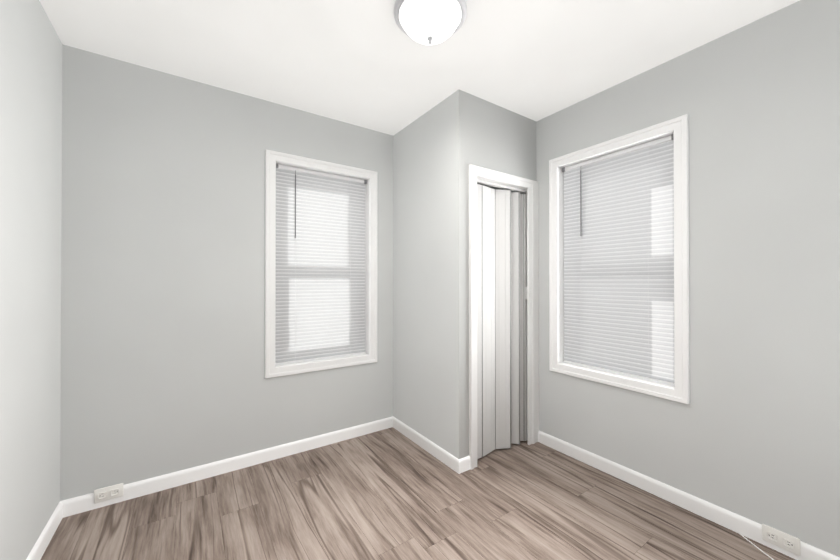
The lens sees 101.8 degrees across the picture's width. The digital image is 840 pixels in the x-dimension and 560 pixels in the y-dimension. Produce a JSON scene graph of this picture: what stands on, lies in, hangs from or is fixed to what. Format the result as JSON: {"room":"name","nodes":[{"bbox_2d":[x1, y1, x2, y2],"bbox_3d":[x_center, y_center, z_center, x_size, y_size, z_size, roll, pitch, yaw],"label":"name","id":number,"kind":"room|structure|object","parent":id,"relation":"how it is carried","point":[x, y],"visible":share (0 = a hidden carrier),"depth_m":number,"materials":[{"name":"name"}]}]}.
{"room":"empty bedroom","nodes":[
{"label":"empty bedroom","id":0,"kind":"room"},
{"bbox_2d":[0,0,61,559],"bbox_3d":[-1.114,-0.007,0.431,0.250,2.500,3.150,0,0,-34],"label":"wall","id":1,"kind":"structure","parent":0,"point":[30,191],"depth_m":1.44,"materials":[{"name":"grey paint"}]},
{"bbox_2d":[26,500,65,559],"bbox_3d":[-1.076,1.201,0.602,0.013,0.086,2.900,0,0,-34],"label":"baseboard","id":2,"kind":"structure","parent":1,"relation":"attached to","point":[44,539],"depth_m":1.61,"materials":[{"name":"white wood"}]},
{"bbox_2d":[60,44,392,500],"bbox_3d":[-0.803,0.005,2.698,3.315,2.500,0.250,0,0,-34],"label":"wall","id":3,"kind":"structure","parent":0,"point":[163,282],"depth_m":2.08,"materials":[{"name":"grey paint"}]},
{"bbox_2d":[94,483,122,503],"bbox_3d":[-1.728,1.183,1.897,0.122,0.074,0.024,0,0,-34],"label":"electrical outlet","id":4,"kind":"object","parent":3,"relation":"attached to","point":[108,493],"visible":1,"depth_m":1.89,"materials":[{"name":"white plastic"}]},
{"bbox_2d":[66,417,389,516],"bbox_3d":[-1.047,1.210,2.367,1.986,0.086,0.013,0,0,-34],"label":"baseboard","id":5,"kind":"structure","parent":3,"relation":"attached to","point":[76,505],"depth_m":2.20,"materials":[{"name":"white wood"}]},
{"bbox_2d":[265,149,377,378],"bbox_3d":[-0.776,-0.110,2.691,0.858,1.578,0.252,0,0,-34],"label":"window","id":6,"kind":"structure","parent":3,"relation":"in","point":[273,159],"depth_m":2.54,"materials":[{"name":"white wood"}]},
{"bbox_2d":[275,164,366,365],"bbox_3d":[-0.745,-0.110,2.645,0.716,1.445,0.041,0,0,-34],"label":"window blind","id":7,"kind":"object","parent":6,"relation":"attached to","point":[320,263],"visible":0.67,"depth_m":2.63,"materials":[{"name":"white"}]},
{"bbox_2d":[41,427,795,559],"bbox_3d":[0.083,1.298,1.389,3.315,0.100,3.400,0,0,-34],"label":"floor","id":8,"kind":"structure","parent":0,"point":[391,493],"depth_m":1.80,"materials":[{"name":"brown wood"}]},
{"bbox_2d":[739,533,773,559],"bbox_3d":[1.671,1.245,1.401,0.150,0.005,0.572,0,0,-34],"label":"power cord","id":9,"kind":"object","parent":8,"relation":"on","point":[756,546],"visible":1,"depth_m":1.59,"materials":[{"name":"white plastic"}]},
{"bbox_2d":[39,0,799,135],"bbox_3d":[0.083,-1.302,1.403,3.315,0.100,3.400,0,0,-34],"label":"ceiling","id":10,"kind":"structure","parent":0,"point":[369,64],"depth_m":1.83,"materials":[{"name":"white paint"}]},
{"bbox_2d":[394,0,466,44],"bbox_3d":[0.046,-1.168,1.571,0.336,0.166,0.336,0,0,-34],"label":"ceiling light","id":11,"kind":"object","parent":10,"relation":"hanging from","point":[429,22],"visible":1,"depth_m":1.51,"materials":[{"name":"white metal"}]},
{"bbox_2d":[393,90,458,458],"bbox_3d":[0.058,0.004,2.613,0.110,2.500,0.860,0,0,-34],"label":"wall","id":12,"kind":"structure","parent":0,"point":[426,274],"depth_m":2.51,"materials":[{"name":"grey paint"}]},
{"bbox_2d":[390,416,465,473],"bbox_3d":[0.027,1.211,2.565,0.037,0.086,0.853,0,0,-34],"label":"baseboard","id":13,"kind":"structure","parent":12,"relation":"attached to","point":[458,465],"depth_m":2.46,"materials":[{"name":"white wood"}]},
{"bbox_2d":[459,90,536,458],"bbox_3d":[0.554,0.004,2.497,0.798,2.500,0.110,0,0,-34],"label":"wall","id":14,"kind":"structure","parent":0,"point":[492,136],"depth_m":2.31,"materials":[{"name":"grey paint"}]},
{"bbox_2d":[477,179,526,193],"bbox_3d":[0.596,-0.691,2.517,0.580,0.019,0.034,0,0,-34],"label":"door track","id":15,"kind":"object","parent":14,"relation":"in","point":[488,183],"visible":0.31,"depth_m":2.50,"materials":[{"name":"white plastic"}]},
{"bbox_2d":[477,183,526,458],"bbox_3d":[0.589,0.281,2.503,0.559,1.921,0.067,0,0,-34],"label":"door","id":16,"kind":"structure","parent":15,"relation":"hanging from","point":[502,319],"depth_m":2.52,"materials":[{"name":"white plastic"}]},
{"bbox_2d":[469,164,538,469],"bbox_3d":[0.595,0.243,2.511,0.713,2.021,0.134,0,0,-34],"label":"door frame","id":17,"kind":"structure","parent":14,"relation":"attached to","point":[531,187],"depth_m":2.60,"materials":[{"name":"white wood"}]},
{"bbox_2d":[477,0,839,556],"bbox_3d":[1.421,0.002,2.155,0.250,2.500,3.150,0,0,-34],"label":"wall","id":18,"kind":"structure","parent":0,"point":[751,431],"depth_m":1.67,"materials":[{"name":"grey paint"}]},
{"bbox_2d":[549,114,689,403],"bbox_3d":[1.313,-0.112,2.276,0.252,1.578,0.858,0,0,-34],"label":"window","id":19,"kind":"structure","parent":18,"relation":"in","point":[678,129],"depth_m":2.04,"materials":[{"name":"white wood"}]},
{"bbox_2d":[562,134,673,385],"bbox_3d":[1.266,-0.112,2.244,0.041,1.445,0.716,0,0,-34],"label":"window blind","id":20,"kind":"object","parent":19,"relation":"attached to","point":[618,237],"visible":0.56,"depth_m":2.20,"materials":[{"name":"white"}]},
{"bbox_2d":[538,431,839,559],"bbox_3d":[1.480,1.208,1.827,0.013,0.086,1.990,0,0,-34],"label":"baseboard","id":21,"kind":"structure","parent":18,"relation":"attached to","point":[742,525],"depth_m":1.88,"materials":[{"name":"white wood"}]},
{"bbox_2d":[762,524,800,555],"bbox_3d":[1.653,1.187,1.563,0.024,0.074,0.122,0,0,-34],"label":"electrical outlet","id":22,"kind":"object","parent":18,"relation":"attached to","point":[781,539],"visible":1,"depth_m":1.56,"materials":[{"name":"white plastic"}]}
]}

